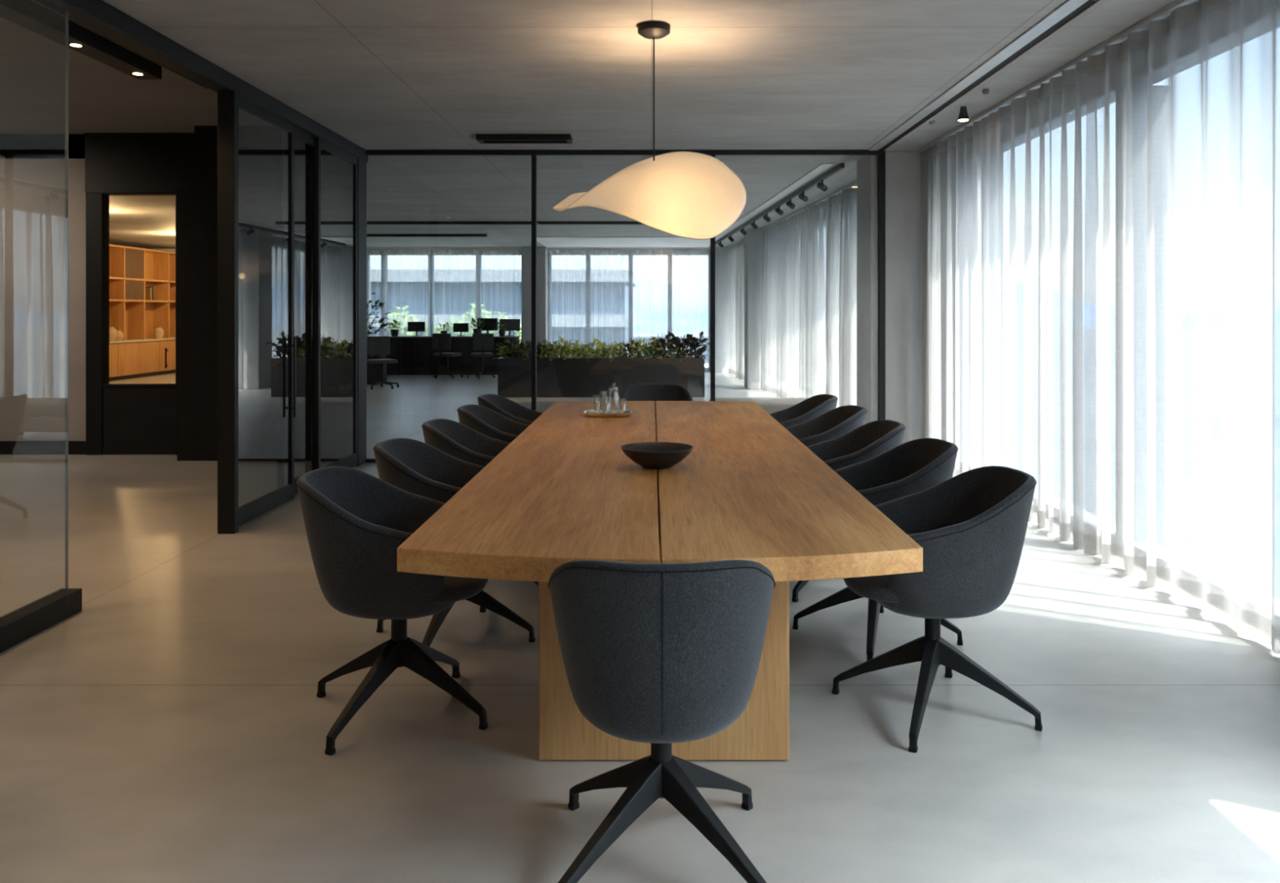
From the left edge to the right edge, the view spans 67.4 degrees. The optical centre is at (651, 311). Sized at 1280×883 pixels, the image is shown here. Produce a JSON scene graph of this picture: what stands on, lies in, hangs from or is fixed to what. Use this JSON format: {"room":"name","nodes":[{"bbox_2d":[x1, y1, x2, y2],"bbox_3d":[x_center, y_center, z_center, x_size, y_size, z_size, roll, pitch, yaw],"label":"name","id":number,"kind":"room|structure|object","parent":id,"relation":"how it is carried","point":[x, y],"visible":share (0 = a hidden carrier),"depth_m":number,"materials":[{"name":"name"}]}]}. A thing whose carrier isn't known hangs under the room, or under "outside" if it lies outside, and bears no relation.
{"room":"office","nodes":[
{"label":"office","id":0,"kind":"room"},
{"bbox_2d":[0,133,85,440],"bbox_3d":[-8.770,-0.175,9.520,6.460,3.150,0.160,0,0,0],"label":"wall","id":1,"kind":"structure","parent":0,"point":[33,191],"depth_m":9.44,"materials":[{"name":"grey paint"}]},
{"bbox_2d":[0,440,85,454],"bbox_3d":[-8.770,1.335,9.430,6.460,0.130,0.020,0,0,0],"label":"baseboard","id":2,"kind":"structure","parent":1,"relation":"attached to","point":[6,447],"depth_m":9.42,"materials":[{"name":"black metal"}]},
{"bbox_2d":[0,17,272,133],"bbox_3d":[-7.490,-1.875,1.220,9.420,0.250,16.440,0,0,0],"label":"ceiling","id":3,"kind":"structure","parent":0,"point":[103,98],"depth_m":7.86,"materials":[{"name":"paint"}]},
{"bbox_2d":[0,0,161,79],"bbox_3d":[-3.240,-1.624,3.150,0.260,0.252,6.300,0,0,0],"label":"linear light","id":4,"kind":"object","parent":3,"relation":"hanging from","point":[27,14],"visible":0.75,"depth_m":5.33,"materials":[{"name":"black metal"}]},
{"bbox_2d":[84,133,194,193],"bbox_3d":[-4.920,-1.458,9.490,1.240,0.585,0.220,0,0,0],"label":"wall","id":5,"kind":"structure","parent":0,"point":[115,162],"depth_m":9.38,"materials":[{"name":"black paint"}]},
{"bbox_2d":[85,192,177,455],"bbox_3d":[-5.010,0.117,9.436,1.060,2.565,0.168,0,0,0],"label":"door","id":6,"kind":"structure","parent":5,"relation":"in","point":[122,419],"depth_m":9.40,"materials":[{"name":"black metal"}]},
{"bbox_2d":[177,187,194,461],"bbox_3d":[-4.381,0.117,9.310,0.162,2.565,0.580,0,0,0],"label":"pier","id":7,"kind":"object","parent":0,"point":[185,196],"visible":0.43,"depth_m":9.02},
{"bbox_2d":[194,125,344,461],"bbox_3d":[-3.570,-0.175,9.220,1.460,3.150,0.400,0,0,0],"label":"wall","id":8,"kind":"structure","parent":0,"point":[257,144],"depth_m":9.02,"materials":[{"name":"glass"}]},
{"bbox_2d":[521,246,548,356],"bbox_3d":[-2.720,-0.053,22.425,0.560,2.907,0.750,0,0,0],"label":"wall column","id":9,"kind":"structure","parent":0,"point":[542,255],"depth_m":22.05,"materials":[{"name":"concrete"}]},
{"bbox_2d":[366,248,710,252],"bbox_3d":[-2.300,-1.454,22.650,9.200,0.107,0.300,0,0,0],"label":"wall","id":10,"kind":"structure","parent":0,"point":[513,249],"depth_m":22.50,"materials":[{"name":"concrete"}]},
{"bbox_2d":[366,252,521,335],"bbox_3d":[-4.870,0.000,22.600,3.740,2.800,0.200,0,0,0],"label":"window","id":11,"kind":"structure","parent":10,"relation":"in","point":[384,256],"depth_m":22.50,"materials":[{"name":"black metal"}]},
{"bbox_2d":[547,252,710,367],"bbox_3d":[-0.520,0.000,22.600,3.840,2.800,0.200,0,0,0],"label":"window","id":12,"kind":"structure","parent":10,"relation":"in","point":[588,255],"depth_m":22.50,"materials":[{"name":"grey metal"}]},
{"bbox_2d":[0,0,1199,248],"bbox_3d":[-4.550,-1.682,8.000,15.300,0.350,30.000,0,0,0],"label":"ceiling","id":13,"kind":"structure","parent":0,"point":[378,74],"depth_m":6.29,"materials":[{"name":"paint"}]},
{"bbox_2d":[30,0,368,162],"bbox_3d":[-2.725,-1.575,0.990,0.140,0.350,15.980,0,0,0],"label":"track","id":14,"kind":"object","parent":13,"relation":"attached to","point":[99,17],"visible":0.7,"depth_m":5.35,"materials":[{"name":"black metal"}]},
{"bbox_2d":[217,89,296,533],"bbox_3d":[-2.685,0.000,6.605,0.110,2.800,1.110,0,0,0],"label":"door","id":15,"kind":"structure","parent":14,"relation":"attached to","point":[230,516],"depth_m":6.05,"materials":[{"name":"black metal"}]},
{"bbox_2d":[276,127,314,495],"bbox_3d":[-2.725,-0.006,7.400,0.036,2.788,0.760,0,0,0],"label":"door","id":16,"kind":"structure","parent":14,"relation":"attached to","point":[299,135],"depth_m":7.03,"materials":[{"name":"black metal"}]},
{"bbox_2d":[314,137,357,470],"bbox_3d":[-2.685,-0.006,8.190,0.036,2.788,1.020,0,0,0],"label":"door","id":17,"kind":"structure","parent":14,"relation":"attached to","point":[351,460],"depth_m":8.07,"materials":[{"name":"black metal"}]},
{"bbox_2d":[366,234,487,236],"bbox_3d":[-4.950,-1.482,18.600,3.500,0.050,0.080,0,0,0],"label":"cable tray","id":18,"kind":"object","parent":13,"relation":"attached to","point":[367,235],"visible":0.56,"depth_m":18.56,"materials":[{"name":"black metal"}]},
{"bbox_2d":[366,247,521,248],"bbox_3d":[-4.870,-1.493,22.300,3.700,0.028,0.044,0,0,0],"label":"rail","id":19,"kind":"object","parent":13,"relation":"attached to","point":[366,247],"visible":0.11,"depth_m":22.28,"materials":[{"name":"metal"}]},
{"bbox_2d":[366,249,520,335],"bbox_3d":[-4.881,-0.025,22.300,3.652,2.826,0.107,0,0,0],"label":"curtain","id":20,"kind":"object","parent":19,"relation":"hanging from","point":[368,251],"visible":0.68,"depth_m":22.30,"materials":[{"name":"fabric"}]},
{"bbox_2d":[366,221,643,224],"bbox_3d":[-2.900,-1.482,16.000,7.600,0.050,0.080,0,0,0],"label":"cable tray","id":21,"kind":"object","parent":13,"relation":"attached to","point":[367,222],"visible":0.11,"depth_m":15.96,"materials":[{"name":"black metal"}]},
{"bbox_2d":[475,133,572,143],"bbox_3d":[-1.090,-1.482,8.220,0.800,0.050,0.200,0,0,0],"label":"ceiling vent","id":22,"kind":"object","parent":13,"relation":"in","point":[481,138],"visible":1,"depth_m":8.12,"materials":[{"name":"black metal"}]},
{"bbox_2d":[536,236,716,247],"bbox_3d":[-0.560,-1.497,20.650,3.720,0.020,2.900,0,0,0],"label":"ceiling panel","id":23,"kind":"object","parent":13,"relation":"attached to","point":[548,242],"visible":0.94,"depth_m":20.40,"materials":[{"name":"white paint"}]},
{"bbox_2d":[547,247,710,248],"bbox_3d":[-0.520,-1.493,22.300,3.800,0.028,0.044,0,0,0],"label":"rail","id":24,"kind":"object","parent":13,"relation":"attached to","point":[548,247],"visible":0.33,"depth_m":22.28,"materials":[{"name":"metal"}]},
{"bbox_2d":[581,262,583,346],"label":"curtain","id":25,"kind":"object","parent":24,"relation":"hanging from","point":[581,263],"depth_m":22.31,"materials":[{"name":"fabric"}]},
{"bbox_2d":[548,249,710,253],"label":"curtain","id":26,"kind":"object","parent":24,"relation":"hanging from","point":[631,251],"depth_m":22.30,"materials":[{"name":"fabric"}]},
{"bbox_2d":[552,21,746,239],"bbox_3d":[-0.026,-0.939,5.058,1.044,1.137,0.340,0,0,5],"label":"pendant lamp","id":27,"kind":"object","parent":13,"relation":"hanging from","point":[691,195],"visible":1,"depth_m":4.97,"materials":[{"name":"beige fabric"}]},
{"bbox_2d":[727,238,744,248],"bbox_3d":[1.870,-1.493,20.010,0.044,0.028,4.186,0,0,-3],"label":"rail","id":28,"kind":"object","parent":13,"relation":"attached to","point":[735,243],"visible":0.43,"depth_m":20.97,"materials":[{"name":"metal"}]},
{"bbox_2d":[728,240,744,380],"bbox_3d":[1.870,-0.040,19.987,0.204,2.856,4.069,0,0,-2],"label":"curtain","id":29,"kind":"object","parent":28,"relation":"hanging from","point":[736,252],"visible":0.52,"depth_m":20.20,"materials":[{"name":"fabric"}]},
{"bbox_2d":[715,163,844,244],"bbox_3d":[1.552,-1.482,15.350,0.220,0.050,11.325,0,0,-3],"label":"track","id":30,"kind":"object","parent":13,"relation":"attached to","point":[820,168],"visible":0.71,"depth_m":12.23,"materials":[{"name":"black metal"}]},
{"bbox_2d":[763,181,857,230],"bbox_3d":[2.240,-1.493,13.470,0.044,0.028,7.632,0,0,-3],"label":"rail","id":31,"kind":"object","parent":13,"relation":"attached to","point":[849,186],"visible":0.42,"depth_m":13.13,"materials":[{"name":"metal"}]},
{"bbox_2d":[760,184,857,408],"bbox_3d":[2.248,-0.040,13.474,0.221,2.856,7.554,0,0,-3],"label":"curtain","id":32,"kind":"object","parent":31,"relation":"hanging from","point":[809,317],"visible":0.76,"depth_m":13.16,"materials":[{"name":"fabric"}]},
{"bbox_2d":[957,106,968,121],"bbox_3d":[2.290,-1.458,7.060,0.084,0.099,0.084,0,0,0],"label":"spotlight","id":33,"kind":"object","parent":13,"relation":"attached to","point":[963,115],"visible":1,"depth_m":7.04,"materials":[{"name":"black metal"}]},
{"bbox_2d":[868,0,1109,151],"bbox_3d":[2.100,-1.500,1.000,0.190,0.011,15.800,0,0,0],"label":"track","id":34,"kind":"object","parent":13,"relation":"attached to","point":[1070,12],"visible":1,"depth_m":5.79,"materials":[{"name":"metal"}]},
{"bbox_2d":[919,0,1195,151],"bbox_3d":[2.531,-1.493,6.300,0.044,0.028,5.161,0,0,-1],"label":"rail","id":35,"kind":"object","parent":13,"relation":"attached to","point":[1162,13],"visible":0.82,"depth_m":5.76,"materials":[{"name":"metal"}]},
{"bbox_2d":[920,60,1100,550],"bbox_3d":[2.515,-0.040,7.173,0.130,2.856,3.368,0,0,-1],"label":"curtain","id":36,"kind":"object","parent":35,"relation":"hanging from","point":[993,138],"visible":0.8,"depth_m":6.61,"materials":[{"name":"fabric"}]},
{"bbox_2d":[1083,0,1279,653],"bbox_3d":[2.558,-0.040,4.631,0.118,2.856,1.786,0,0,-2],"label":"curtain","id":37,"kind":"object","parent":35,"relation":"hanging from","point":[1239,40],"visible":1,"depth_m":4.55,"materials":[{"name":"fabric"}]},
{"bbox_2d":[365,150,885,462],"bbox_3d":[-0.285,-0.053,8.950,4.910,2.907,0.060,0,0,0],"label":"partition frame","id":38,"kind":"structure","parent":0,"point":[881,155],"depth_m":8.92,"materials":[{"name":"black metal"}]},
{"bbox_2d":[0,371,1279,882],"bbox_3d":[-4.600,1.460,7.850,15.200,0.120,30.100,0,0,0],"label":"floor","id":39,"kind":"structure","parent":0,"point":[174,727],"depth_m":3.18,"materials":[{"name":"concrete"}]},
{"bbox_2d":[0,10,81,653],"bbox_3d":[-2.720,0.000,-1.250,0.100,2.800,11.500,0,0,0],"label":"frame","id":40,"kind":"structure","parent":39,"relation":"on","point":[32,619],"depth_m":4.40,"materials":[{"name":"black metal"}]},
{"bbox_2d":[109,339,175,381],"bbox_3d":[-11.140,1.018,19.975,0.520,0.765,5.750,0,0,0],"label":"base cabinet","id":41,"kind":"object","parent":39,"relation":"on","point":[131,360],"visible":0.44,"depth_m":20.44,"materials":[{"name":"brown wood"}]},
{"bbox_2d":[109,337,175,343],"bbox_3d":[-11.130,0.616,19.960,0.540,0.032,5.820,0,0,0],"label":"countertop","id":42,"kind":"structure","parent":41,"relation":"on","point":[170,338],"depth_m":20.60,"materials":[{"name":"wood"}]},
{"bbox_2d":[109,244,175,340],"bbox_3d":[-11.262,-0.393,20.025,0.375,1.985,5.650,0,0,0],"label":"bookcase","id":43,"kind":"object","parent":42,"relation":"on","point":[131,269],"visible":0.37,"depth_m":20.95,"materials":[{"name":"brown wood"}]},
{"bbox_2d":[344,157,366,466],"bbox_3d":[-2.725,-0.053,8.825,0.130,2.907,0.250,0,0,0],"label":"post","id":44,"kind":"object","parent":39,"relation":"on","point":[362,164],"visible":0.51,"depth_m":8.70,"materials":[{"name":"black metal"}]},
{"bbox_2d":[366,355,386,384],"bbox_3d":[-5.750,1.110,18.600,1.100,0.560,0.440,0,0,0],"label":"cabinet","id":45,"kind":"object","parent":39,"relation":"on","point":[373,371],"visible":0.16,"depth_m":18.38,"materials":[{"name":"black metal"}]},
{"bbox_2d":[366,292,391,336],"bbox_3d":[-6.154,0.488,20.619,1.144,1.824,1.054,0,0,0],"label":"potted tree","id":46,"kind":"object","parent":39,"relation":"on","point":[380,304],"visible":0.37,"depth_m":20.64,"materials":[{"name":"green plant"}]},
{"bbox_2d":[366,336,399,389],"bbox_3d":[-4.926,0.925,17.616,0.567,0.950,0.631,0,0,-34],"label":"chair","id":47,"kind":"object","parent":39,"relation":"on","point":[375,345],"visible":0.93,"depth_m":17.69,"materials":[{"name":"grey fabric"}]},
{"bbox_2d":[295,466,488,755],"bbox_3d":[-0.901,0.981,3.361,0.648,0.837,0.586,0,0,-15],"label":"chair","id":48,"kind":"object","parent":39,"relation":"on","point":[356,522],"visible":0.89,"depth_m":3.18,"materials":[{"name":"grey fabric"}]},
{"bbox_2d":[433,575,488,604],"bbox_3d":[-0.847,0.944,3.361,0.540,0.076,0.422,0,0,-1],"label":"seat cushion","id":49,"kind":"object","parent":48,"relation":"on","point":[452,589],"depth_m":3.22,"materials":[{"name":"grey fabric"}]},
{"bbox_2d":[368,335,519,374],"bbox_3d":[-4.840,0.970,21.610,3.660,0.860,0.620,0,0,0],"label":"desk","id":50,"kind":"object","parent":39,"relation":"on","point":[413,354],"depth_m":21.33,"materials":[{"name":"black metal"}]},
{"bbox_2d":[387,318,403,336],"bbox_3d":[-5.747,0.345,21.431,0.384,0.391,0.387,0,0,45],"label":"potted plant","id":51,"kind":"object","parent":50,"relation":"on","point":[393,332],"visible":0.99,"depth_m":21.39,"materials":[{"name":"green plant"}]},
{"bbox_2d":[407,321,425,336],"bbox_3d":[-5.300,0.380,21.600,0.384,0.320,0.112,0,0,-6],"label":"monitor","id":52,"kind":"object","parent":50,"relation":"on","point":[415,326],"visible":1,"depth_m":21.59,"materials":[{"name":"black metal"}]},
{"bbox_2d":[368,335,519,337],"bbox_3d":[-4.840,0.555,21.610,3.660,0.030,0.620,0,0,0],"label":"countertop","id":53,"kind":"structure","parent":50,"relation":"on","point":[398,336],"depth_m":21.30,"materials":[{"name":"white"}]},
{"bbox_2d":[453,323,468,336],"bbox_3d":[-4.300,0.396,21.600,0.346,0.288,0.101,0,0,0],"label":"monitor","id":54,"kind":"object","parent":50,"relation":"on","point":[457,327],"visible":1,"depth_m":21.59,"materials":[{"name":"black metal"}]},
{"bbox_2d":[468,316,485,333],"bbox_3d":[-3.892,0.319,21.470,0.438,0.442,0.434,0,0,-14],"label":"potted plant","id":55,"kind":"object","parent":50,"relation":"on","point":[477,331],"visible":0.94,"depth_m":21.39,"materials":[{"name":"green plant"}]},
{"bbox_2d":[477,318,497,333],"bbox_3d":[-3.700,0.340,21.600,0.480,0.400,0.140,0,0,11],"label":"monitor","id":56,"kind":"object","parent":50,"relation":"on","point":[490,325],"visible":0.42,"depth_m":21.57,"materials":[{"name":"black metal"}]},
{"bbox_2d":[499,319,519,336],"bbox_3d":[-3.200,0.350,21.600,0.456,0.380,0.133,0,0,-14],"label":"monitor","id":57,"kind":"object","parent":50,"relation":"on","point":[511,324],"visible":1,"depth_m":21.59,"materials":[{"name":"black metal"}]},
{"bbox_2d":[431,333,462,378],"bbox_3d":[-4.377,0.925,20.410,0.567,0.950,0.631,0,0,20],"label":"chair","id":58,"kind":"object","parent":39,"relation":"on","point":[440,341],"visible":1,"depth_m":20.19,"materials":[{"name":"black metal"}]},
{"bbox_2d":[373,438,535,646],"bbox_3d":[-0.869,0.981,4.140,0.644,0.837,0.611,0,0,-25],"label":"chair","id":59,"kind":"object","parent":39,"relation":"on","point":[413,466],"visible":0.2,"depth_m":4.10,"materials":[{"name":"black fabric"}]},
{"bbox_2d":[421,418,538,586],"bbox_3d":[-0.850,0.981,4.930,0.644,0.835,0.604,0,0,-1],"label":"chair","id":60,"kind":"object","parent":39,"relation":"on","point":[455,439],"visible":0.09,"depth_m":5.06,"materials":[{"name":"black fabric"}]},
{"bbox_2d":[466,333,495,378],"bbox_3d":[-3.628,0.925,20.343,0.567,0.950,0.631,0,0,-15],"label":"chair","id":61,"kind":"object","parent":39,"relation":"on","point":[482,342],"visible":1,"depth_m":20.13,"materials":[{"name":"black metal"}]},
{"bbox_2d":[457,404,528,443],"bbox_3d":[-0.832,0.981,5.711,0.648,0.837,0.596,0,0,-19],"label":"chair","id":62,"kind":"object","parent":39,"relation":"on","point":[486,421],"visible":0.12,"depth_m":5.85,"materials":[{"name":"black fabric"}]},
{"bbox_2d":[477,394,542,425],"bbox_3d":[-0.848,0.981,6.450,0.646,0.837,0.606,0,0,-23],"label":"chair","id":63,"kind":"object","parent":39,"relation":"on","point":[501,405],"visible":0.13,"depth_m":6.65,"materials":[{"name":"black fabric"}]},
{"bbox_2d":[497,356,704,396],"bbox_3d":[-0.830,1.075,15.950,3.380,0.630,0.540,0,0,0],"label":"planter","id":64,"kind":"object","parent":39,"relation":"on","point":[557,377],"visible":0.89,"depth_m":15.68,"materials":[{"name":"black metal"}]},
{"bbox_2d":[493,338,526,359],"bbox_3d":[-2.322,0.639,15.920,0.614,0.384,0.601,0,0,38],"label":"leafy plant","id":65,"kind":"object","parent":64,"relation":"on","point":[503,352],"visible":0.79,"depth_m":15.85,"materials":[{"name":"green plant"}]},
{"bbox_2d":[506,337,531,358],"bbox_3d":[-2.180,0.633,15.916,0.530,0.414,0.548,0,0,-4],"label":"leafy plant","id":66,"kind":"object","parent":64,"relation":"in","point":[522,345],"visible":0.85,"depth_m":15.79,"materials":[{"name":"green plant"}]},
{"bbox_2d":[524,339,554,358],"bbox_3d":[-1.875,0.647,15.927,0.492,0.384,0.508,0,0,-24],"label":"leafy plant","id":67,"kind":"object","parent":64,"relation":"on","point":[538,347],"visible":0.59,"depth_m":15.84,"materials":[{"name":"green plant"}]},
{"bbox_2d":[541,337,573,360],"bbox_3d":[-1.586,0.626,15.928,0.645,0.412,0.659,0,0,-36],"label":"leafy plant","id":68,"kind":"object","parent":64,"relation":"on","point":[562,351],"visible":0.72,"depth_m":15.80,"materials":[{"name":"green plant"}]},
{"bbox_2d":[548,336,582,358],"bbox_3d":[-1.437,0.616,15.962,0.603,0.432,0.595,0,0,-15],"label":"leafy plant","id":69,"kind":"object","parent":64,"relation":"on","point":[562,341],"visible":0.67,"depth_m":15.89,"materials":[{"name":"green plant"}]},
{"bbox_2d":[562,340,588,358],"bbox_3d":[-1.276,0.648,15.891,0.508,0.364,0.501,0,0,6],"label":"leafy plant","id":70,"kind":"object","parent":64,"relation":"on","point":[576,345],"visible":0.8,"depth_m":15.79,"materials":[{"name":"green plant"}]},
{"bbox_2d":[570,342,598,361],"bbox_3d":[-1.125,0.655,15.898,0.550,0.351,0.562,0,0,-41],"label":"leafy plant","id":71,"kind":"object","parent":64,"relation":"on","point":[585,345],"visible":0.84,"depth_m":15.83,"materials":[{"name":"green plant"}]},
{"bbox_2d":[577,337,608,358],"bbox_3d":[-0.979,0.635,15.995,0.541,0.393,0.549,0,0,-31],"label":"leafy plant","id":72,"kind":"object","parent":64,"relation":"on","point":[593,339],"visible":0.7,"depth_m":15.97,"materials":[{"name":"green plant"}]},
{"bbox_2d":[586,338,617,358],"bbox_3d":[-0.836,0.636,15.967,0.549,0.389,0.536,0,0,-10],"label":"leafy plant","id":73,"kind":"object","parent":64,"relation":"on","point":[597,355],"visible":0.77,"depth_m":15.91,"materials":[{"name":"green plant"}]},
{"bbox_2d":[595,342,624,361],"bbox_3d":[-0.678,0.659,15.887,0.535,0.342,0.546,0,0,-20],"label":"leafy plant","id":74,"kind":"object","parent":64,"relation":"on","point":[611,347],"visible":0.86,"depth_m":15.85,"materials":[{"name":"green plant"}]},
{"bbox_2d":[614,337,644,358],"bbox_3d":[-0.372,0.636,15.975,0.521,0.407,0.538,0,0,24],"label":"leafy plant","id":75,"kind":"object","parent":64,"relation":"on","point":[627,345],"visible":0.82,"depth_m":15.85,"materials":[{"name":"green plant"}]},
{"bbox_2d":[631,338,665,359],"bbox_3d":[-0.078,0.629,15.971,0.634,0.405,0.648,0,0,-1],"label":"leafy plant","id":76,"kind":"object","parent":64,"relation":"on","point":[642,348],"visible":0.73,"depth_m":15.85,"materials":[{"name":"green plant"}]},
{"bbox_2d":[639,336,672,359],"bbox_3d":[0.064,0.616,15.981,0.609,0.432,0.594,0,0,19],"label":"leafy plant","id":77,"kind":"object","parent":64,"relation":"on","point":[655,339],"visible":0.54,"depth_m":15.92,"materials":[{"name":"green plant"}]},
{"bbox_2d":[644,331,687,358],"bbox_3d":[0.234,0.583,15.921,0.673,0.526,0.695,0,0,36],"label":"leafy plant","id":78,"kind":"object","parent":64,"relation":"on","point":[663,341],"visible":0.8,"depth_m":15.77,"materials":[{"name":"green plant"}]},
{"bbox_2d":[666,333,700,358],"bbox_3d":[0.499,0.593,15.975,0.665,0.503,0.644,0,0,7],"label":"leafy plant","id":79,"kind":"object","parent":64,"relation":"in","point":[691,345],"visible":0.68,"depth_m":15.84,"materials":[{"name":"green plant"}]},
{"bbox_2d":[674,331,710,359],"bbox_3d":[0.691,0.586,16.000,0.685,0.518,0.663,0,0,-18],"label":"leafy plant","id":80,"kind":"object","parent":64,"relation":"on","point":[702,349],"visible":0.74,"depth_m":15.89,"materials":[{"name":"green plant"}]},
{"bbox_2d":[618,383,693,417],"bbox_3d":[0.030,0.981,7.235,0.573,0.837,0.651,0,0,0],"label":"chair","id":81,"kind":"object","parent":39,"relation":"on","point":[639,392],"visible":0.1,"depth_m":7.49,"materials":[{"name":"black fabric"}]},
{"bbox_2d":[396,400,923,760],"bbox_3d":[0.022,1.023,4.771,1.450,0.746,4.498,0,0,0],"label":"conference table","id":82,"kind":"object","parent":39,"relation":"on","point":[565,489],"visible":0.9,"depth_m":2.99,"materials":[{"name":"brown wood"}]},
{"bbox_2d":[583,410,631,417],"bbox_3d":[-0.275,0.637,5.990,0.296,0.026,0.210,0,0,0],"label":"tray","id":83,"kind":"object","parent":82,"relation":"on","point":[611,414],"visible":0.98,"depth_m":5.91,"materials":[{"name":"wood"}]},
{"bbox_2d":[620,441,693,469],"bbox_3d":[0.021,0.607,4.020,0.305,0.085,0.305,0,0,0],"label":"bowl","id":84,"kind":"object","parent":82,"relation":"on","point":[653,455],"visible":1,"depth_m":3.95,"materials":[{"name":"black ceramic"}]},
{"bbox_2d":[547,560,775,882],"bbox_3d":[0.024,0.981,2.447,0.573,0.837,0.651,0,0,0],"label":"chair","id":85,"kind":"object","parent":39,"relation":"on","point":[660,655],"visible":1,"depth_m":2.21,"materials":[{"name":"grey fabric"}]},
{"bbox_2d":[768,394,838,428],"bbox_3d":[0.922,0.981,6.449,0.648,0.837,0.592,0,0,-17],"label":"chair","id":86,"kind":"object","parent":39,"relation":"on","point":[811,408],"visible":0.14,"depth_m":6.61,"materials":[{"name":"black fabric"}]},
{"bbox_2d":[786,404,867,446],"bbox_3d":[0.943,0.981,5.660,0.647,0.837,0.604,0,0,-24],"label":"chair","id":87,"kind":"object","parent":39,"relation":"on","point":[837,422],"visible":0.13,"depth_m":5.83,"materials":[{"name":"black fabric"}]},
{"bbox_2d":[791,419,906,602],"bbox_3d":[0.955,0.981,4.880,0.651,0.837,0.573,0,0,1],"label":"chair","id":88,"kind":"object","parent":39,"relation":"on","point":[868,441],"visible":0.16,"depth_m":5.02,"materials":[{"name":"black fabric"}]},
{"bbox_2d":[792,438,963,661],"bbox_3d":[0.982,0.981,4.140,0.648,0.837,0.596,0,0,-20],"label":"chair","id":89,"kind":"object","parent":39,"relation":"on","point":[912,467],"visible":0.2,"depth_m":4.18,"materials":[{"name":"black fabric"}]},
{"bbox_2d":[831,466,1042,752],"bbox_3d":[1.001,0.981,3.369,0.648,0.837,0.584,0,0,-12],"label":"chair","id":90,"kind":"object","parent":39,"relation":"on","point":[970,526],"visible":0.92,"depth_m":3.19,"materials":[{"name":"grey fabric"}]},
{"bbox_2d":[843,574,899,603],"bbox_3d":[0.947,0.944,3.371,0.540,0.076,0.422,0,0,1],"label":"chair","id":91,"kind":"object","parent":90,"relation":"on","point":[881,588],"depth_m":3.23,"materials":[{"name":"grey fabric"}]},
{"bbox_2d":[715,246,731,373],"bbox_3d":[1.950,-0.053,22.475,1.100,2.907,0.650,0,0,0],"label":"wall","id":92,"kind":"structure","parent":0,"point":[722,254],"depth_m":22.15,"materials":[{"name":"paint"}]},
{"bbox_2d":[744,228,763,389],"bbox_3d":[2.160,-0.053,17.600,0.880,2.907,0.600,0,0,0],"label":"sheer curtain","id":93,"kind":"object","parent":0,"point":[753,237],"depth_m":17.30,"materials":[{"name":"fabric"}]},
{"bbox_2d":[857,151,933,443],"bbox_3d":[2.515,-0.053,9.310,0.930,2.907,0.620,0,0,0],"label":"wall column","id":94,"kind":"structure","parent":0,"point":[903,169],"depth_m":9.00,"materials":[{"name":"paint"}]},
{"bbox_2d":[940,169,954,440],"bbox_3d":[2.840,0.020,8.800,0.280,2.760,0.400,0,0,0],"label":"wall","id":95,"kind":"structure","parent":0,"point":[941,285],"depth_m":8.90,"materials":[{"name":"paint"}]},
{"bbox_2d":[954,57,1279,619],"bbox_3d":[2.835,0.020,6.180,0.270,2.760,4.840,0,0,0],"label":"window","id":96,"kind":"structure","parent":95,"relation":"in","point":[1159,276],"depth_m":5.51,"materials":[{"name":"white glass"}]},
{"bbox_2d":[941,39,1161,163],"bbox_3d":[2.840,-1.433,1.000,0.280,0.147,16.000,0,0,0],"label":"wall","id":97,"kind":"structure","parent":0,"point":[1155,39],"depth_m":5.64,"materials":[{"name":"paint"}]},
{"label":"outside","id":98,"kind":"structure","parent":0,"visible":0},
{"bbox_3d":[-2.500,1.580,24.925,13.000,0.240,4.150,0,0,0],"label":"terrace","id":99,"kind":"object","parent":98,"visible":0},
{"bbox_2d":[387,306,417,335],"bbox_3d":[-6.308,0.664,24.195,0.878,1.618,0.878,0,0,0],"label":"shrub","id":100,"kind":"object","parent":99,"relation":"on","point":[404,318],"visible":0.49,"depth_m":24.12,"materials":[{"name":"plant"}]},
{"bbox_2d":[461,303,491,335],"bbox_3d":[-4.492,0.631,24.706,0.915,1.685,0.915,0,0,-9],"label":"shrub","id":101,"kind":"object","parent":99,"relation":"on","point":[470,332],"visible":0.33,"depth_m":24.65,"materials":[{"name":"plant"}]},
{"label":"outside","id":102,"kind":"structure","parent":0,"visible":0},
{"bbox_2d":[632,324,1279,577],"bbox_3d":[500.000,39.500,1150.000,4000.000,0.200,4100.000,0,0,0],"label":"ground","id":103,"kind":"structure","parent":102,"point":[636,331],"depth_m":431.95,"materials":[{"name":"white"}]},
{"bbox_2d":[370,269,635,356],"bbox_3d":[-15.000,18.150,77.300,27.200,42.500,14.600,0,0,0],"label":"office building","id":104,"kind":"structure","parent":103,"relation":"on","point":[455,290],"depth_m":70.60,"materials":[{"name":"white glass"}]},
{"bbox_2d":[632,334,708,364],"bbox_3d":[8.000,22.650,240.000,30.600,33.500,20.600,0,0,0],"label":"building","id":105,"kind":"structure","parent":103,"relation":"on","point":[635,337],"depth_m":230.03,"materials":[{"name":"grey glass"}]},
{"bbox_2d":[632,282,1112,328],"bbox_3d":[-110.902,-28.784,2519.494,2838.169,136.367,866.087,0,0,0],"label":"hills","id":106,"kind":"structure","parent":103,"relation":"on","point":[659,319],"depth_m":2522.40,"materials":[{"name":"white"}]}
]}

